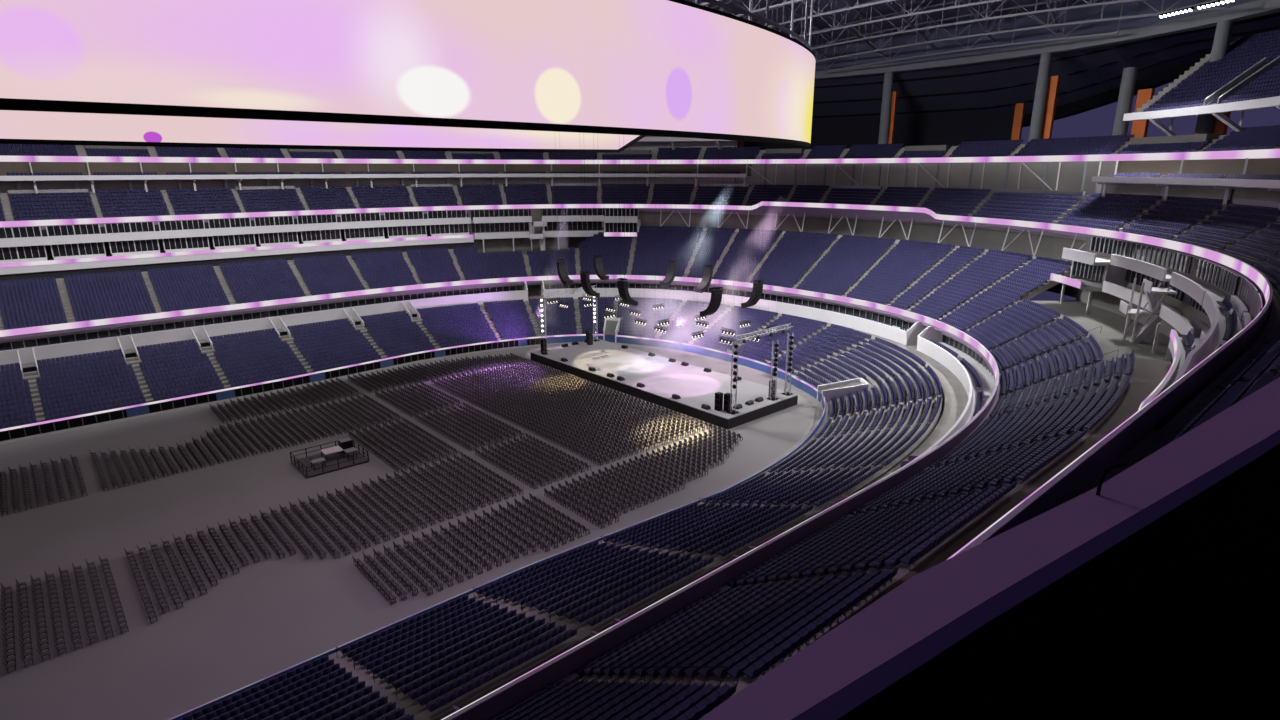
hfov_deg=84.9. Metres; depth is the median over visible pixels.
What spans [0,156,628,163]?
ribbon board
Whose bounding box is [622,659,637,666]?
seat
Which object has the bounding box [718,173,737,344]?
light bar
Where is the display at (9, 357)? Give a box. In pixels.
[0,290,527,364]
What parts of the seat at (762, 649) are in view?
backrest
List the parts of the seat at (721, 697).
backrest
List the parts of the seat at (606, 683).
backrest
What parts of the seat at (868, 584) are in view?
backrest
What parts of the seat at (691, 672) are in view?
backrest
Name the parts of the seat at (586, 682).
backrest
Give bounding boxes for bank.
[1159,0,1234,18]
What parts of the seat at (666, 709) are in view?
backrest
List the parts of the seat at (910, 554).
backrest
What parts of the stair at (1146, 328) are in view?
post, post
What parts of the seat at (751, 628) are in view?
backrest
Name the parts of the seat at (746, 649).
backrest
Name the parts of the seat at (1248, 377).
backrest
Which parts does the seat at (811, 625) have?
backrest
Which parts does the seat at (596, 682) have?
backrest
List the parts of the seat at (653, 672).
backrest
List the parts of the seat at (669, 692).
backrest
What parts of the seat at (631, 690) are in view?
backrest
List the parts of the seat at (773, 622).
backrest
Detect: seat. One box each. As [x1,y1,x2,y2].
[491,712,506,719]
[499,713,515,719]
[502,706,517,714]
[509,714,524,719]
[510,707,525,715]
[512,700,527,708]
[519,707,534,716]
[520,701,535,709]
[520,715,533,719]
[528,709,544,717]
[529,702,544,709]
[530,695,545,703]
[537,709,553,718]
[538,702,554,711]
[539,696,554,704]
[540,689,555,697]
[548,696,564,705]
[548,703,564,712]
[549,690,564,698]
[550,684,565,692]
[557,711,575,719]
[558,690,574,698]
[558,697,574,706]
[558,704,574,713]
[559,678,574,686]
[559,684,574,692]
[568,679,583,686]
[568,684,584,693]
[568,691,584,699]
[568,697,585,706]
[568,712,586,719]
[578,679,593,687]
[578,684,594,693]
[578,691,595,700]
[579,705,596,715]
[588,679,604,687]
[589,692,606,701]
[589,698,607,708]
[590,706,609,716]
[598,679,615,688]
[599,685,616,694]
[600,692,618,702]
[601,699,619,709]
[602,707,621,718]
[603,664,618,679]
[609,679,626,688]
[610,686,628,696]
[611,659,627,666]
[613,664,628,679]
[613,700,632,711]
[615,708,634,719]
[620,680,637,689]
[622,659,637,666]
[622,686,640,696]
[623,664,639,679]
[624,693,642,703]
[626,701,645,712]
[628,709,648,719]
[630,654,646,661]
[632,658,648,666]
[632,680,650,689]
[634,664,651,680]
[634,687,653,697]
[637,694,656,705]
[639,648,654,656]
[639,702,659,713]
[641,653,657,661]
[642,710,663,719]
[643,658,660,666]
[645,680,663,690]
[646,664,663,680]
[647,687,666,698]
[650,648,665,656]
[650,695,670,706]
[653,653,668,661]
[653,703,674,715]
[655,658,672,666]
[657,680,676,691]
[657,711,678,719]
[658,643,674,651]
[658,664,675,681]
[661,647,677,656]
[661,687,680,699]
[664,653,680,661]
[664,695,685,707]
[667,658,684,666]
[668,703,689,717]
[669,642,685,650]
[670,663,688,681]
[671,681,690,691]
[673,647,689,656]
[675,688,695,700]
[675,713,695,719]
[676,652,693,661]
[678,637,694,645]
[679,696,700,708]
[680,658,697,675]
[682,642,697,650]
[683,664,702,682]
[684,705,706,719]
[685,647,702,655]
[685,681,705,693]
[686,632,702,640]
[689,652,706,661]
[690,637,706,645]
[690,689,711,701]
[693,641,710,650]
[693,657,711,675]
[695,697,717,714]
[697,663,716,682]
[698,632,714,640]
[698,646,715,655]
[700,681,721,693]
[702,636,718,644]
[702,651,720,661]
[706,627,722,635]
[706,641,723,650]
[706,689,727,706]
[707,657,726,675]
[710,631,726,639]
[711,646,729,655]
[711,663,731,682]
[714,622,729,630]
[715,635,732,644]
[716,651,735,661]
[716,682,738,700]
[718,626,734,634]
[720,640,737,649]
[721,657,740,676]
[723,630,740,639]
[725,645,743,655]
[726,621,742,629]
[727,663,747,683]
[728,635,745,643]
[730,651,749,661]
[731,625,748,633]
[734,616,750,624]
[734,640,751,649]
[736,629,754,638]
[737,656,756,676]
[739,620,755,628]
[739,644,758,655]
[742,611,757,619]
[742,634,760,643]
[743,663,764,682]
[744,624,762,633]
[745,650,765,661]
[747,615,763,623]
[748,639,767,649]
[751,628,768,638]
[752,656,773,676]
[753,619,769,627]
[754,610,771,618]
[755,644,774,655]
[757,633,775,643]
[758,623,776,632]
[760,614,777,622]
[762,605,778,613]
[762,650,782,670]
[763,638,783,649]
[765,627,783,637]
[766,618,784,627]
[768,609,784,617]
[769,601,785,608]
[771,644,790,663]
[772,632,791,643]
[773,622,791,632]
[774,613,791,621]
[775,604,792,612]
[779,637,799,657]
[780,626,799,636]
[781,616,799,626]
[782,599,799,607]
[782,608,799,617]
[788,621,807,631]
[788,631,808,651]
[789,611,807,620]
[790,595,806,603]
[790,603,806,611]
[796,606,814,616]
[796,615,815,625]
[796,626,815,645]
[797,590,813,598]
[797,598,813,606]
[803,593,820,602]
[804,601,821,610]
[804,610,822,619]
[804,620,824,639]
[811,589,827,597]
[811,596,828,605]
[811,605,830,614]
[812,614,832,634]
[817,584,834,592]
[818,591,835,600]
[819,600,837,609]
[820,609,839,628]
[824,580,840,588]
[825,587,842,595]
[826,595,844,604]
[828,603,846,623]
[832,583,848,591]
[833,590,851,599]
[835,598,854,617]
[839,578,855,586]
[840,585,858,594]
[842,593,861,612]
[845,574,861,582]
[847,580,864,589]
[849,588,867,607]
[851,569,868,578]
[853,576,871,585]
[856,583,874,602]
[860,572,877,580]
[863,579,880,597]
[866,567,883,576]
[869,574,887,592]
[876,569,893,587]
[882,565,899,583]
[900,553,916,569]
[906,548,922,565]
[1143,450,1153,455]
[1148,439,1174,451]
[1153,435,1178,448]
[1161,428,1186,440]
[1164,424,1190,437]
[1169,420,1193,433]
[1173,417,1197,430]
[1176,414,1200,427]
[1179,410,1204,423]
[1184,407,1207,420]
[1187,404,1210,416]
[1190,401,1213,413]
[1193,398,1216,410]
[1197,395,1219,407]
[1200,392,1222,404]
[1200,409,1224,421]
[1203,389,1225,401]
[1203,406,1228,418]
[1206,387,1228,398]
[1207,403,1231,415]
[1208,384,1230,395]
[1210,399,1234,412]
[1213,396,1237,409]
[1216,377,1237,393]
[1216,393,1240,405]
[1219,375,1240,385]
[1219,390,1243,403]
[1222,387,1246,401]
[1225,370,1244,381]
[1225,385,1248,397]
[1227,368,1247,379]
[1228,382,1251,394]
[1230,366,1249,380]
[1231,379,1253,398]
[1232,364,1251,381]
[1234,362,1253,379]
[1234,376,1256,395]
[1236,360,1255,369]
[1236,374,1258,393]
[1243,367,1264,387]
[1246,365,1267,383]
[1248,363,1269,374]
[1249,379,1274,390]
[1251,360,1271,377]
[1252,376,1277,388]
[1253,358,1273,375]
[1255,356,1275,373]
[1255,373,1279,385]
[1257,354,1277,370]
[1257,372,1279,383]
[1259,352,1279,370]
[1260,350,1279,368]
[1260,376,1273,380]
[1262,373,1279,377]
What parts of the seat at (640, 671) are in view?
backrest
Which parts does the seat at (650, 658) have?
backrest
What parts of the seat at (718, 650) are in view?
backrest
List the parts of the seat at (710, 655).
backrest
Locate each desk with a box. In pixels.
[310,457,325,470]
[320,446,343,461]
[343,447,356,459]
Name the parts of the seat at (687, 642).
backrest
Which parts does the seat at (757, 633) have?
backrest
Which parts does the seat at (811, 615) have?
backrest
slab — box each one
[0,237,473,274]
[1141,329,1200,407]
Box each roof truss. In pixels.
[685,0,735,14]
[693,0,803,16]
[696,0,720,5]
[710,0,896,27]
[729,0,835,61]
[741,0,1005,38]
[774,0,1142,49]
[792,0,1230,61]
[805,0,884,55]
[824,0,1122,72]
[882,0,937,49]
[961,0,996,41]
[1045,0,1062,30]
[1134,1,1138,14]
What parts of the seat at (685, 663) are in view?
backrest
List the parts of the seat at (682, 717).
backrest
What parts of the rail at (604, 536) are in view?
rail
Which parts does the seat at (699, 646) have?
backrest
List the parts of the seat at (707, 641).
backrest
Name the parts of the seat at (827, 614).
backrest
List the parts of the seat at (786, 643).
backrest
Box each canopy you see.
[812,48,1211,117]
[813,26,1279,103]
[814,13,1279,88]
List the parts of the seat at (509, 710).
backrest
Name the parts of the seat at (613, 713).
backrest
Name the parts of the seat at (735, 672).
backrest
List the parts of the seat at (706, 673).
backrest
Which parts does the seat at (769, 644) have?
backrest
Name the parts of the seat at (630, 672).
backrest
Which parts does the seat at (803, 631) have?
backrest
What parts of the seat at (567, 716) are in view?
backrest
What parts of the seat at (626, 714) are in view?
backrest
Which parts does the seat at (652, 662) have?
backrest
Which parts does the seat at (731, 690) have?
backrest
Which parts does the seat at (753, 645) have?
backrest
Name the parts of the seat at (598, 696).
backrest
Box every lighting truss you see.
[541,286,595,297]
[733,323,792,342]
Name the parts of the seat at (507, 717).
backrest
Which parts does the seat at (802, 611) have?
backrest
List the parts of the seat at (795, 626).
backrest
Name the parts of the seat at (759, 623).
backrest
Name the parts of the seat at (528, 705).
backrest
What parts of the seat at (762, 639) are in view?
backrest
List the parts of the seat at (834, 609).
backrest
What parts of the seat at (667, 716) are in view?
backrest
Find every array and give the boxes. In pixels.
[555,151,572,285]
[580,165,599,296]
[593,133,608,279]
[617,166,637,305]
[660,192,676,286]
[695,155,713,292]
[700,147,723,316]
[741,147,766,307]
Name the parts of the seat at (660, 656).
backrest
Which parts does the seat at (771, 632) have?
backrest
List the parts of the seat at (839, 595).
backrest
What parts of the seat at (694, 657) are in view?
backrest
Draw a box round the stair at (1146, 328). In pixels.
[1119,278,1176,342]
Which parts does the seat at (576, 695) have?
backrest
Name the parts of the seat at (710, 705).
backrest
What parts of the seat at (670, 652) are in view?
backrest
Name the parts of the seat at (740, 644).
backrest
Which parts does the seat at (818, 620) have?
backrest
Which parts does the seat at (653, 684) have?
backrest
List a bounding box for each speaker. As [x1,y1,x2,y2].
[540,338,546,351]
[587,331,592,344]
[714,392,722,410]
[723,393,731,411]
[768,380,776,396]
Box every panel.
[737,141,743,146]
[888,91,897,143]
[1011,103,1025,139]
[1041,75,1059,142]
[1130,88,1154,139]
[1212,112,1230,133]
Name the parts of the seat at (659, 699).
backrest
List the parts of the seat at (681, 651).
backrest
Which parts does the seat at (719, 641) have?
backrest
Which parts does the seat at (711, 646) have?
backrest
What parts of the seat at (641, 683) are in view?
backrest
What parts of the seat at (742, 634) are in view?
backrest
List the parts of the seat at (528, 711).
backrest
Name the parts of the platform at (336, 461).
rail, frame, rail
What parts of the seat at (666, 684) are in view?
backrest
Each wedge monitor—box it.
[607,373,614,377]
[617,376,624,380]
[637,383,644,387]
[672,394,680,398]
[701,404,710,409]
[733,404,742,409]
[745,400,753,405]
[754,397,762,401]
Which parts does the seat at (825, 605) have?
backrest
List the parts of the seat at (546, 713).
backrest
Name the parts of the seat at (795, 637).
backrest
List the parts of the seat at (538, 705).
backrest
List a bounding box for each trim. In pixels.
[0,174,750,181]
[0,217,470,247]
[0,257,46,263]
[54,254,105,259]
[112,250,159,255]
[165,247,209,252]
[215,244,255,248]
[260,241,298,245]
[303,239,341,243]
[346,236,384,240]
[389,234,426,237]
[431,232,468,235]
[471,216,531,222]
[474,231,529,238]
[541,215,603,221]
[545,231,603,236]
[1091,176,1279,188]
[1102,281,1181,313]
[1110,254,1171,281]
[1159,304,1209,338]
[1170,272,1229,305]
[1172,292,1251,383]
[1200,330,1207,340]
[1230,295,1247,320]
[1241,312,1250,329]
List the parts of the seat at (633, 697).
backrest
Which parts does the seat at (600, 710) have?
backrest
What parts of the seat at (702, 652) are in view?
backrest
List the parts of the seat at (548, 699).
backrest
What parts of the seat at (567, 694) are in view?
backrest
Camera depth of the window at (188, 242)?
136.35 m
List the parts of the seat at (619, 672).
backrest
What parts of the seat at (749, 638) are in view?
backrest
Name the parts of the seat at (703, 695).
backrest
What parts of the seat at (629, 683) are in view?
backrest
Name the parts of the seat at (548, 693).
backrest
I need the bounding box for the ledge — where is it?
[202,401,829,713]
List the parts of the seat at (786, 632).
backrest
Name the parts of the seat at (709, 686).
backrest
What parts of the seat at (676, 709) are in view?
backrest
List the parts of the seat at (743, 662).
backrest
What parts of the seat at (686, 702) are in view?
backrest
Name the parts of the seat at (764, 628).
backrest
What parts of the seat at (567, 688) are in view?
backrest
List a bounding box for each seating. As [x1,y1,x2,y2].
[0,29,1279,719]
[954,302,1100,400]
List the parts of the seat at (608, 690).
backrest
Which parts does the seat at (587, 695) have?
backrest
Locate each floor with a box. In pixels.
[0,186,1279,209]
[0,298,967,490]
[0,325,943,719]
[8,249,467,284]
[528,296,541,299]
[568,230,602,230]
[605,320,617,335]
[819,381,861,394]
[829,357,1171,631]
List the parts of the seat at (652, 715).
backrest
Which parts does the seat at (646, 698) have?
backrest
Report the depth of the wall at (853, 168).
161.31 m
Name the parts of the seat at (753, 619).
backrest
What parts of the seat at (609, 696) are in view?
backrest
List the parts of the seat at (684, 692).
backrest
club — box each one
[483,254,570,286]
[573,237,612,282]
[637,226,1071,267]
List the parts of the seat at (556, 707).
backrest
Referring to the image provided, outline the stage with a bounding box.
[530,339,797,429]
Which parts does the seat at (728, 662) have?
backrest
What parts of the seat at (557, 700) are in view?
backrest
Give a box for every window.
[0,227,41,237]
[0,245,46,259]
[0,336,61,350]
[46,224,100,235]
[50,242,105,257]
[63,325,152,341]
[104,222,154,233]
[109,239,159,253]
[154,315,231,330]
[158,220,204,230]
[162,236,209,250]
[208,218,250,228]
[212,234,255,246]
[233,307,302,320]
[254,216,293,225]
[258,232,297,243]
[297,214,336,223]
[301,229,340,241]
[304,299,365,311]
[340,213,380,221]
[344,227,383,238]
[367,293,424,303]
[384,211,423,219]
[387,225,426,236]
[426,288,479,297]
[427,210,466,218]
[430,224,468,233]
[471,209,530,218]
[472,222,529,231]
[481,285,522,292]
[541,209,604,216]
[541,221,603,229]
[544,283,581,288]
[590,283,641,288]
[644,284,694,290]
[696,286,745,296]
[747,291,795,304]
[797,299,846,313]
[848,308,897,325]
[899,320,912,328]
[945,336,981,362]
[981,358,992,374]
[1124,269,1183,300]
[1129,243,1191,273]
[1190,297,1207,315]
[1196,259,1238,295]
[1238,278,1257,314]
[1251,293,1261,320]
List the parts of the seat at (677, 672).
backrest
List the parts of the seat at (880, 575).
backrest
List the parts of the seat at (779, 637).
backrest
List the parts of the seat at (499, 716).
backrest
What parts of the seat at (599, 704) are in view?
backrest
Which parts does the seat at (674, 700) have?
backrest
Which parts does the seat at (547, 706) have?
backrest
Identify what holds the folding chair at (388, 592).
on the floor at (272, 616)
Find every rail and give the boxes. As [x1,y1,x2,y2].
[336,647,396,696]
[473,587,550,620]
[581,666,726,683]
[604,536,683,555]
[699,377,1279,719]
[734,558,884,587]
[774,462,849,472]
[860,476,1003,513]
[939,426,1073,464]
[999,372,1117,415]
[1009,326,1101,363]
[1011,349,1118,389]
[1096,463,1126,495]
[1205,57,1265,99]
[1219,56,1279,97]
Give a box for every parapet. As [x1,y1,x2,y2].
[0,206,1279,540]
[637,137,733,141]
[1123,96,1279,120]
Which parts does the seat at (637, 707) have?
backrest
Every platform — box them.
[290,440,369,477]
[468,209,567,250]
[478,249,568,255]
[1016,300,1171,363]
[1076,235,1244,336]
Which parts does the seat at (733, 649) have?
backrest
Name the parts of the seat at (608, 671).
backrest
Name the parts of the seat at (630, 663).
backrest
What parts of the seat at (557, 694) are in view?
backrest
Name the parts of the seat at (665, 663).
backrest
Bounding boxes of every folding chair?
[1,583,11,591]
[1,587,12,597]
[1,592,12,601]
[1,596,12,605]
[1,601,12,609]
[1,606,12,618]
[1,610,13,620]
[1,615,13,625]
[2,620,13,629]
[2,625,14,636]
[2,631,14,641]
[2,636,14,646]
[2,642,14,651]
[2,647,15,658]
[2,653,15,663]
[3,659,15,673]
[15,579,26,587]
[16,583,26,590]
[16,587,27,597]
[16,592,27,600]
[16,596,28,606]
[17,601,28,610]
[17,606,28,614]
[17,610,29,620]
[18,615,29,624]
[18,620,30,631]
[18,626,30,635]
[19,631,31,641]
[19,636,31,646]
[19,642,32,652]
[20,647,32,657]
[20,653,33,667]
[30,574,40,581]
[30,579,41,588]
[31,583,41,590]
[31,587,42,596]
[32,592,42,599]
[32,596,43,605]
[33,601,44,611]
[33,606,44,614]
[33,610,45,620]
[34,615,45,624]
[34,620,46,629]
[35,625,47,636]
[36,631,47,640]
[36,636,48,646]
[37,642,49,652]
[37,647,49,661]
[44,570,54,577]
[45,575,55,582]
[45,579,56,588]
[46,583,56,590]
[46,587,56,595]
[47,592,57,600]
[48,596,58,603]
[48,601,59,609]
[49,606,60,614]
[50,611,60,618]
[50,615,61,623]
[51,620,62,629]
[52,626,63,635]
[52,631,64,639]
[53,636,65,645]
[54,642,66,655]
[58,566,67,573]
[59,570,68,577]
[60,575,69,586]
[60,579,70,587]
[61,583,71,590]
[62,587,71,594]
[62,592,72,599]
[63,596,73,604]
[64,601,74,609]
[65,605,75,613]
[66,610,76,618]
[66,615,77,623]
[67,620,78,628]
[68,626,79,633]
[69,631,80,639]
[70,636,82,649]
[73,567,82,573]
[74,575,84,581]
[75,579,85,585]
[76,583,85,590]
[77,587,87,594]
[78,592,88,599]
[79,596,89,603]
[80,601,90,608]
[81,606,91,613]
[82,610,92,618]
[83,615,93,623]
[84,620,94,629]
[85,626,96,634]
[86,631,98,644]
[87,566,96,573]
[88,570,97,577]
[89,575,98,581]
[90,579,99,585]
[91,583,101,590]
[92,587,102,594]
[93,592,103,599]
[94,596,104,603]
[96,601,105,608]
[97,606,107,613]
[98,610,108,618]
[99,615,109,623]
[100,620,111,628]
[102,626,113,639]
[103,571,112,577]
[104,575,113,581]
[105,579,114,585]
[106,583,116,590]
[107,587,117,594]
[109,592,118,599]
[110,596,120,603]
[111,601,121,608]
[113,606,123,613]
[114,610,124,618]
[115,615,126,623]
[117,620,128,633]
[136,583,146,590]
[140,592,149,599]
[141,596,151,603]
[143,601,153,608]
[145,606,154,613]
[146,611,157,623]
[153,587,163,599]
[155,592,164,604]
[157,597,166,606]
[159,602,169,613]
[161,571,170,582]
[167,584,176,590]
[168,587,178,597]
[170,592,180,602]
[172,596,182,607]
[174,567,183,578]
[176,571,185,582]
[178,575,187,586]
[182,583,191,595]
[184,588,194,599]
[189,567,197,577]
[195,579,204,588]
[197,583,207,595]
[203,567,212,578]
[205,571,214,582]
[208,576,217,585]
[213,559,222,570]
[215,563,224,574]
[218,567,227,577]
[227,559,236,570]
[230,563,239,572]
[237,552,245,561]
[239,555,248,566]
[251,552,259,562]
[262,548,270,556]
[276,548,284,557]
[303,548,312,558]
[317,548,325,558]
[331,548,339,558]
[352,556,360,564]
[355,559,363,570]
[359,563,367,574]
[362,552,370,562]
[363,567,371,577]
[366,571,375,582]
[369,559,377,570]
[370,575,379,586]
[372,548,380,558]
[373,563,381,574]
[374,579,383,591]
[376,552,384,562]
[377,567,385,578]
[378,583,387,595]
[381,571,389,582]
[382,588,391,599]
[384,559,392,568]
[385,575,393,586]
[386,548,394,558]
[386,592,395,603]
[388,563,396,573]
[389,579,397,591]
[392,567,400,577]
[393,583,402,595]
[394,555,402,566]
[396,571,404,580]
[397,588,406,598]
[400,575,408,586]
[404,579,412,591]
[406,567,414,578]
[408,555,416,566]
[408,583,417,595]
[410,571,418,582]
[412,559,420,570]
[415,575,423,584]
[416,563,424,574]
[419,579,427,591]
[421,567,429,576]
[422,555,430,566]
[423,583,432,594]
[425,571,433,582]
[426,559,434,570]
[429,575,438,586]
[431,563,439,572]
[434,579,442,591]
[435,567,443,578]
[436,555,444,566]
[440,571,448,580]
[441,560,448,569]
[442,548,449,558]
[444,575,452,586]
[445,563,453,574]
[450,555,458,566]
[450,567,458,576]
[454,571,462,582]
[455,548,463,559]
[455,559,463,570]
[459,563,467,574]
[464,555,472,566]
[464,567,472,578]
[469,548,477,559]
[469,559,477,570]
[474,563,482,574]
[478,555,486,566]
[483,548,491,558]
[483,559,491,570]
[488,552,495,560]
[493,556,500,565]
[502,552,509,560]
[511,548,518,557]
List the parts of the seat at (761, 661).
backrest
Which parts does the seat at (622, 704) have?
backrest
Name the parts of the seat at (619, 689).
backrest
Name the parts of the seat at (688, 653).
backrest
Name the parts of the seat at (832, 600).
backrest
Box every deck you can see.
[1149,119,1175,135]
[1169,117,1173,129]
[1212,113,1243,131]
[1239,110,1244,126]
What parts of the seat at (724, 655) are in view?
backrest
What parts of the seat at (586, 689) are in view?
backrest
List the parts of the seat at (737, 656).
backrest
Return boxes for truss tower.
[540,298,548,350]
[593,297,599,341]
[727,341,738,414]
[767,341,778,400]
[781,333,793,395]
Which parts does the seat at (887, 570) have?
backrest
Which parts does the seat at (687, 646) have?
backrest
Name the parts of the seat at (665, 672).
backrest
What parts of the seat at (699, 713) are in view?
backrest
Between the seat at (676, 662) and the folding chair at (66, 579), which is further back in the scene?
the folding chair at (66, 579)
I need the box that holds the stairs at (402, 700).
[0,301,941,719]
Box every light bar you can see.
[543,156,558,303]
[555,157,568,307]
[580,168,591,300]
[582,169,594,306]
[603,159,616,318]
[604,178,615,311]
[615,184,624,299]
[618,210,628,306]
[629,207,640,315]
[634,151,645,324]
[654,153,664,309]
[654,234,666,332]
[657,233,670,325]
[691,149,707,338]
[694,177,708,320]
[695,161,710,326]
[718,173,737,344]
[721,158,739,335]
[740,160,756,326]
[745,149,766,340]
[765,150,785,331]
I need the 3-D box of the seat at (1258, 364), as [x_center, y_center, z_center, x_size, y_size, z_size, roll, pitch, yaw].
[28.539,0.249,32.016,0.536,0.900,0.650,-13,20,-40]
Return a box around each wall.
[0,162,751,175]
[0,243,473,282]
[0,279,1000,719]
[0,336,539,440]
[7,189,88,193]
[17,350,23,376]
[22,366,36,372]
[32,348,39,374]
[41,212,468,259]
[61,284,1013,680]
[84,145,146,152]
[117,338,125,360]
[125,353,136,357]
[126,405,148,416]
[130,336,139,359]
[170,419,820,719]
[191,328,200,349]
[200,342,209,346]
[203,327,213,349]
[216,389,234,400]
[236,186,294,189]
[269,318,279,336]
[279,317,290,337]
[279,331,287,335]
[287,149,333,155]
[309,372,325,382]
[343,309,354,326]
[352,308,364,326]
[380,359,393,367]
[401,302,411,319]
[409,301,419,319]
[411,184,451,187]
[434,349,445,357]
[451,151,491,156]
[452,705,459,712]
[518,339,526,345]
[524,281,527,300]
[528,291,540,295]
[541,281,544,298]
[544,288,906,344]
[547,334,826,424]
[553,183,596,185]
[568,212,1107,297]
[591,631,598,637]
[603,319,606,340]
[604,150,650,156]
[607,318,619,320]
[614,618,621,624]
[615,319,619,342]
[625,141,736,150]
[699,184,748,186]
[744,109,1014,149]
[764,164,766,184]
[766,148,805,155]
[794,164,796,186]
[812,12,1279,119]
[817,378,859,400]
[821,384,867,406]
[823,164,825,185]
[833,185,881,188]
[837,443,1279,719]
[851,163,854,184]
[860,378,868,388]
[877,163,880,185]
[901,460,910,467]
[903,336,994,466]
[904,145,952,153]
[904,163,907,188]
[905,322,924,345]
[908,455,918,460]
[917,326,943,350]
[934,163,938,188]
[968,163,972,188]
[996,189,1084,195]
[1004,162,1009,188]
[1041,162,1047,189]
[1070,261,1081,277]
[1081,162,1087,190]
[1104,265,1125,286]
[1114,158,1279,178]
[1131,134,1225,146]
[1153,303,1271,430]
[1204,58,1265,105]
[1217,57,1279,103]
[1232,199,1279,208]
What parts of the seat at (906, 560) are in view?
backrest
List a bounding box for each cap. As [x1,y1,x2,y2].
[0,275,998,719]
[27,203,1272,555]
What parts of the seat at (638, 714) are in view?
backrest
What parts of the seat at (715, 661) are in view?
backrest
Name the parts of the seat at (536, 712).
backrest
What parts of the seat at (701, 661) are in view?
backrest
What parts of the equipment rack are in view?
lid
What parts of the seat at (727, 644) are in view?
backrest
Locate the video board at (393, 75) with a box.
[0,0,815,152]
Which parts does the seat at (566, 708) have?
backrest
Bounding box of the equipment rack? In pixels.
[338,438,353,452]
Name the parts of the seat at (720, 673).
backrest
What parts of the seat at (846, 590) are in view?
backrest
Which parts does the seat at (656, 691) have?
backrest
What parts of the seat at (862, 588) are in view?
backrest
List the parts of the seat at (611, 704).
backrest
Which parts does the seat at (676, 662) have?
backrest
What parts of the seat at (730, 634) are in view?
backrest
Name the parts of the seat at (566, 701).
backrest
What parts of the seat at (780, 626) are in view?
backrest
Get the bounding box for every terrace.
[0,187,1279,392]
[1,135,1279,159]
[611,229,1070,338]
[1132,50,1277,120]
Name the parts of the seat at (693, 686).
backrest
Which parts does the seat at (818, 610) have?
backrest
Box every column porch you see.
[16,181,21,189]
[33,181,37,193]
[74,181,79,188]
[90,181,94,192]
[128,180,132,188]
[177,180,181,187]
[1096,184,1101,192]
[1102,183,1106,196]
[1114,160,1118,174]
[1160,186,1165,198]
[1163,185,1168,199]
[1179,159,1183,173]
[1223,187,1229,203]
[1243,158,1248,173]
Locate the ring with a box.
[814,0,1279,79]
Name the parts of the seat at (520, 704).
backrest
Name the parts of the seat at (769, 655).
backrest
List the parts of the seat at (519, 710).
backrest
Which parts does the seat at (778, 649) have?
backrest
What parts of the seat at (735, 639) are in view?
backrest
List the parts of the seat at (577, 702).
backrest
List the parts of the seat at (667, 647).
backrest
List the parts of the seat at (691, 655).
backrest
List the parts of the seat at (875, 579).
backrest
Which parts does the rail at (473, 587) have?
rail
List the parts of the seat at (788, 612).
backrest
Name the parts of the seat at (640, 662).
backrest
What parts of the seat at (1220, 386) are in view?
backrest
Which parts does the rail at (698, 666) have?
rail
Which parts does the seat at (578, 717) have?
backrest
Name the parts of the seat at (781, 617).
backrest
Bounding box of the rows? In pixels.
[0,353,742,558]
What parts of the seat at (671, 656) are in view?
backrest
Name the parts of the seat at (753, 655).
backrest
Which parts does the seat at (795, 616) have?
backrest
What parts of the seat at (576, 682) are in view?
backrest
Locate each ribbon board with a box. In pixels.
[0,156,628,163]
[0,204,582,226]
[0,235,473,267]
[0,276,541,336]
[0,334,602,431]
[169,398,824,719]
[441,360,996,719]
[542,275,992,366]
[583,201,1118,238]
[604,232,636,235]
[616,335,816,390]
[629,154,1128,163]
[947,232,1269,559]
[1050,273,1080,287]
[1128,149,1279,160]
[1138,329,1176,410]
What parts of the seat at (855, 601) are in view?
backrest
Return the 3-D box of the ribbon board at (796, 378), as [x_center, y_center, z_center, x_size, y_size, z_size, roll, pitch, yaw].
[13.702,-0.598,129.342,7.178,0.320,50.367,-13,20,-40]
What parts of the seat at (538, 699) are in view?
backrest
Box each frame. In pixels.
[748,165,773,184]
[836,164,859,185]
[886,163,889,188]
[915,163,917,186]
[919,164,944,187]
[937,220,943,242]
[939,224,956,242]
[946,163,950,187]
[969,223,975,246]
[981,163,984,189]
[1001,226,1009,250]
[1002,231,1022,250]
[1017,162,1021,188]
[1022,162,1051,189]
[1028,231,1033,255]
[1034,230,1042,255]
[1055,162,1060,189]
[1095,161,1101,192]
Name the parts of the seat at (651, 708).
backrest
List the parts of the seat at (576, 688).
backrest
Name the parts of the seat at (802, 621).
backrest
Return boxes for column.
[878,72,893,145]
[1028,53,1052,142]
[1112,67,1138,135]
[1194,20,1233,133]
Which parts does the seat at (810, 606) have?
backrest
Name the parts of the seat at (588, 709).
backrest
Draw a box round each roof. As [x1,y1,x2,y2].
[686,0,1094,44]
[812,0,1256,70]
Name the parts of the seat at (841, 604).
backrest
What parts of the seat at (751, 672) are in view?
backrest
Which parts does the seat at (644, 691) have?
backrest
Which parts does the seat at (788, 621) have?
backrest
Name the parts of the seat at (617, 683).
backrest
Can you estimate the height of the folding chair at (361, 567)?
1.010 m
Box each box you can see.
[604,216,639,222]
[605,209,637,215]
[605,223,636,231]
[605,232,637,236]
[1052,273,1102,290]
[1062,247,1110,265]
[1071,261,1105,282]
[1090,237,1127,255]
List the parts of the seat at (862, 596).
backrest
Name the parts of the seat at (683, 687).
backrest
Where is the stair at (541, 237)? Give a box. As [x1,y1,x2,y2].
[529,221,546,250]

